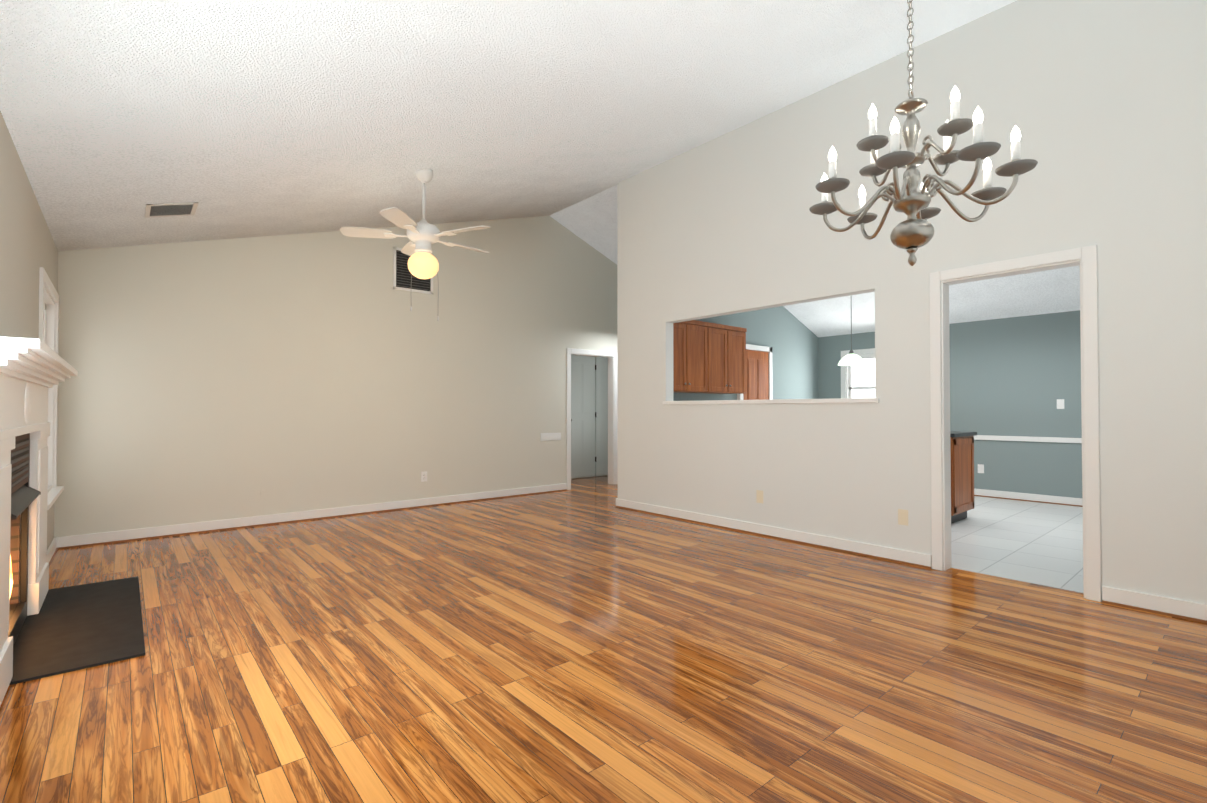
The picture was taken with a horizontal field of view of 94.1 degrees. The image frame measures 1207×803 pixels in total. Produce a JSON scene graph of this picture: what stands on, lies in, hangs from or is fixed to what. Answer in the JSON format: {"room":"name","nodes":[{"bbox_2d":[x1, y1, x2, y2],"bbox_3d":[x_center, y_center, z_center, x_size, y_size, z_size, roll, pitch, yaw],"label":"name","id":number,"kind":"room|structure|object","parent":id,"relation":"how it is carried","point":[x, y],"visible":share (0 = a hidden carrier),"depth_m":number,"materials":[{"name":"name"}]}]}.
{"room":"living room","nodes":[
{"label":"living room","id":0,"kind":"room"},
{"bbox_2d":[0,111,57,596],"bbox_3d":[-1.992,-0.217,1.601,0.120,2.750,7.980,1,-1,-41],"label":"wall","id":1,"kind":"structure","parent":0,"point":[28,248],"depth_m":2.94,"materials":[{"name":"beige paint"}]},
{"bbox_2d":[39,267,63,509],"bbox_3d":[-4.022,-0.043,4.027,0.170,1.630,1.210,1,-1,-41],"label":"window","id":2,"kind":"structure","parent":1,"relation":"in","point":[48,320],"depth_m":4.41,"materials":[{"name":"white wood"}]},
{"bbox_2d":[46,537,61,566],"bbox_3d":[-3.971,1.145,4.008,0.024,0.095,1.420,1,-1,-41],"label":"baseboard","id":3,"kind":"structure","parent":1,"relation":"attached to","point":[56,544],"depth_m":4.36,"materials":[{"name":"white wood"}]},
{"bbox_2d":[54,216,616,537],"bbox_3d":[-1.099,-0.783,7.544,9.190,4.050,0.120,1,-1,-41],"label":"wall","id":4,"kind":"structure","parent":0,"point":[219,379],"depth_m":5.81,"materials":[{"name":"beige paint"}]},
{"bbox_2d":[62,483,566,548],"bbox_3d":[-2.487,1.176,6.234,5.175,0.095,0.024,1,-1,-41],"label":"baseboard","id":5,"kind":"structure","parent":4,"relation":"attached to","point":[217,525],"depth_m":5.61,"materials":[{"name":"white wood"}]},
{"bbox_2d":[393,247,432,294],"bbox_3d":[-2.202,-1.512,6.521,0.470,0.480,0.013,1,-1,-41],"label":"air vent","id":6,"kind":"object","parent":4,"relation":"in","point":[402,274],"visible":0.54,"depth_m":6.46,"materials":[{"name":"white"}]},
{"bbox_2d":[421,471,426,481],"bbox_3d":[-2.098,0.879,6.578,0.072,0.115,0.012,1,-1,-41],"label":"outlet","id":7,"kind":"object","parent":4,"relation":"attached to","point":[423,476],"visible":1,"depth_m":6.57,"materials":[{"name":"white plastic"}]},
{"bbox_2d":[540,433,560,440],"bbox_3d":[-0.733,0.487,7.747,0.335,0.100,0.016,1,-1,-41],"label":"light switch","id":8,"kind":"object","parent":4,"relation":"attached to","point":[549,436],"visible":1,"depth_m":7.74,"materials":[{"name":"white plastic"}]},
{"bbox_2d":[566,348,617,489],"bbox_3d":[-0.193,0.251,8.293,0.960,2.005,0.140,1,-1,-41],"label":"door frame","id":9,"kind":"structure","parent":4,"relation":"attached to","point":[612,419],"depth_m":8.51,"materials":[{"name":"white wood"}]},
{"bbox_2d":[0,0,1079,336],"bbox_3d":[1.494,-1.918,4.528,9.190,1.725,7.862,1,-1,-41],"label":"ceiling","id":10,"kind":"structure","parent":0,"point":[246,118],"depth_m":3.38,"materials":[{"name":"white paint"}]},
{"bbox_2d":[145,202,197,217],"bbox_3d":[-3.207,-1.422,4.171,0.300,0.093,0.340,1,-1,-41],"label":"ceiling vent","id":11,"kind":"object","parent":10,"relation":"in","point":[170,209],"visible":0.98,"depth_m":4.16,"materials":[{"name":"white metal"}]},
{"bbox_2d":[340,169,489,320],"bbox_3d":[-1.460,-1.274,4.610,1.190,1.240,1.197,1,-1,-41],"label":"ceiling fan","id":12,"kind":"object","parent":10,"relation":"hanging from","point":[423,234],"visible":1,"depth_m":4.49,"materials":[{"name":"white"}]},
{"bbox_2d":[838,298,865,365],"bbox_3d":[3.305,-1.000,7.497,0.340,1.023,0.340,1,-1,-41],"label":"pendant light","id":13,"kind":"object","parent":10,"relation":"hanging from","point":[851,358],"visible":0.9,"depth_m":7.42,"materials":[{"name":"white glass"}]},
{"bbox_2d":[809,0,1037,265],"bbox_3d":[0.967,-1.183,1.771,0.616,1.518,0.616,1,-1,-41],"label":"chandelier","id":14,"kind":"object","parent":10,"relation":"hanging from","point":[912,233],"visible":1,"depth_m":1.72,"materials":[{"name":"silver metal"}]},
{"bbox_2d":[0,475,1206,802],"bbox_3d":[1.104,1.255,4.938,9.190,0.100,9.060,1,-1,-41],"label":"floor","id":15,"kind":"structure","parent":0,"point":[586,639],"depth_m":2.38,"materials":[{"name":"laminate"}]},
{"bbox_2d":[0,337,144,705],"bbox_3d":[-2.809,0.481,2.721,0.905,1.385,2.190,1,-1,-41],"label":"fireplace","id":16,"kind":"object","parent":15,"relation":"on","point":[45,631],"visible":1,"depth_m":2.81,"materials":[{"name":"stone"}]},
{"bbox_2d":[673,368,673,400],"bbox_3d":[2.376,-0.715,4.198,0.004,3.820,6.000,1,-1,-41],"label":"wall","id":17,"kind":"structure","parent":0,"point":[673,384],"depth_m":6.08,"materials":[{"name":"paint"}]},
{"bbox_2d":[674,306,818,400],"bbox_3d":[1.909,-0.777,7.918,4.130,4.050,0.260,1,-1,-41],"label":"wall","id":18,"kind":"structure","parent":0,"point":[787,336],"depth_m":8.41,"materials":[{"name":"paint"}]},
{"bbox_2d":[673,320,712,392],"bbox_3d":[0.864,-0.521,6.615,0.837,0.820,0.351,1,-1,-41],"label":"upper cabinet","id":19,"kind":"object","parent":18,"relation":"attached to","point":[709,358],"depth_m":6.55,"materials":[{"name":"brown wood"}]},
{"bbox_2d":[701,324,746,393],"bbox_3d":[1.408,-0.514,7.080,0.837,0.820,0.351,1,-1,-41],"label":"upper cabinet","id":20,"kind":"object","parent":18,"relation":"attached to","point":[729,343],"depth_m":6.98,"materials":[{"name":"brown wood"}]},
{"bbox_2d":[737,344,772,399],"bbox_3d":[2.151,0.229,7.860,0.780,2.035,0.112,1,-1,-41],"label":"kitchen door","id":21,"kind":"structure","parent":18,"relation":"in","point":[759,372],"depth_m":7.91,"materials":[{"name":"brown wood"}]},
{"bbox_2d":[617,0,1206,603],"bbox_3d":[2.283,-0.725,4.211,0.120,3.840,6.380,1,-1,-41],"label":"wall","id":22,"kind":"structure","parent":0,"point":[1101,104],"depth_m":4.04,"materials":[{"name":"beige paint"}]},
{"bbox_2d":[756,490,762,502],"bbox_3d":[1.424,0.865,5.108,0.012,0.115,0.072,1,-1,-41],"label":"outlet","id":23,"kind":"object","parent":22,"relation":"attached to","point":[759,496],"visible":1,"depth_m":5.11,"materials":[{"name":"beige plastic"}]},
{"bbox_2d":[663,398,878,404],"bbox_3d":[1.429,0.003,5.207,0.170,0.036,2.260,1,-1,-41],"label":"trim","id":24,"kind":"structure","parent":22,"relation":"attached to","point":[844,400],"depth_m":4.93,"materials":[{"name":"white wood"}]},
{"bbox_2d":[615,499,931,568],"bbox_3d":[1.253,1.163,5.278,0.024,0.095,3.338,1,-1,-41],"label":"baseboard","id":25,"kind":"structure","parent":22,"relation":"attached to","point":[923,560],"depth_m":4.83,"materials":[{"name":"white wood"}]},
{"bbox_2d":[898,509,907,525],"bbox_3d":[2.225,0.858,4.170,0.012,0.115,0.072,1,-1,-41],"label":"outlet","id":26,"kind":"object","parent":22,"relation":"attached to","point":[902,517],"visible":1,"depth_m":4.17,"materials":[{"name":"beige plastic"}]},
{"bbox_2d":[929,245,1100,601],"bbox_3d":[2.693,0.130,3.722,0.160,2.115,0.912,1,-1,-41],"label":"door frame","id":27,"kind":"structure","parent":22,"relation":"attached to","point":[940,425],"depth_m":3.60,"materials":[{"name":"white wood"}]},
{"bbox_2d":[1102,586,1206,622],"bbox_3d":[3.570,1.124,2.568,0.024,0.095,1.950,1,-1,-41],"label":"baseboard","id":28,"kind":"structure","parent":22,"relation":"attached to","point":[1178,608],"depth_m":3.13,"materials":[{"name":"white wood"}]},
{"bbox_2d":[818,310,1081,497],"bbox_3d":[5.422,-0.117,6.886,0.120,2.700,6.380,1,-1,-41],"label":"wall","id":29,"kind":"structure","parent":0,"point":[1016,376],"depth_m":7.07,"materials":[{"name":"paint"}]},
{"bbox_2d":[841,348,874,397],"bbox_3d":[4.109,-0.196,8.370,0.170,1.200,1.180,1,-1,-41],"label":"kitchen window","id":30,"kind":"structure","parent":29,"relation":"in","point":[857,381],"depth_m":8.64,"materials":[{"name":"white"}]},
{"bbox_2d":[978,464,983,472],"bbox_3d":[4.938,0.880,7.353,0.012,0.115,0.072,1,-1,-41],"label":"electrical outlet","id":31,"kind":"object","parent":29,"relation":"attached to","point":[980,468],"visible":1,"depth_m":7.35,"materials":[{"name":"white plastic"}]},
{"bbox_2d":[974,435,1081,442],"bbox_3d":[5.911,0.453,6.198,0.020,0.060,4.470,1,-1,-41],"label":"trim","id":32,"kind":"structure","parent":29,"relation":"attached to","point":[1031,439],"depth_m":6.93,"materials":[{"name":"white wood"}]},
{"bbox_2d":[974,488,1082,506],"bbox_3d":[5.413,1.184,6.768,0.024,0.095,6.000,1,-1,-41],"label":"baseboard","id":33,"kind":"structure","parent":29,"relation":"attached to","point":[1070,501],"depth_m":6.93,"materials":[{"name":"white wood"}]},
{"bbox_2d":[1057,399,1063,408],"bbox_3d":[5.479,0.031,6.736,0.016,0.115,0.072,1,-1,-41],"label":"light switch","id":34,"kind":"object","parent":29,"relation":"attached to","point":[1060,403],"visible":1,"depth_m":6.73,"materials":[{"name":"white plastic"}]},
{"bbox_2d":[951,496,1083,592],"bbox_3d":[3.898,1.264,5.563,4.130,0.100,6.380,1,-1,-41],"label":"floor","id":35,"kind":"structure","parent":0,"point":[1033,542],"depth_m":4.80,"materials":[{"name":"white tile"}]},
{"bbox_2d":[950,435,973,523],"bbox_3d":[3.465,0.786,5.871,0.638,0.865,0.538,1,-1,-41],"label":"base cabinet","id":36,"kind":"object","parent":35,"relation":"on","point":[962,471],"depth_m":5.65,"materials":[{"name":"brown wood"}]},
{"bbox_2d":[950,431,976,438],"bbox_3d":[3.135,0.342,6.276,0.670,0.035,1.605,1,-1,-41],"label":"countertop","id":37,"kind":"structure","parent":36,"relation":"on","point":[957,434],"depth_m":5.65,"materials":[{"name":"grey stone"}]},
{"bbox_3d":[-0.256,-0.037,8.971,2.540,2.600,0.970,1,-1,-41],"label":"wall","id":38,"kind":"structure","parent":0,"visible":0},
{"bbox_2d":[571,355,607,477],"bbox_3d":[-0.149,0.220,9.458,1.340,2.100,0.112,1,-1,-41],"label":"hall door","id":39,"kind":"structure","parent":38,"relation":"in","point":[589,416],"depth_m":9.39,"materials":[{"name":"grey paint"}]}
]}

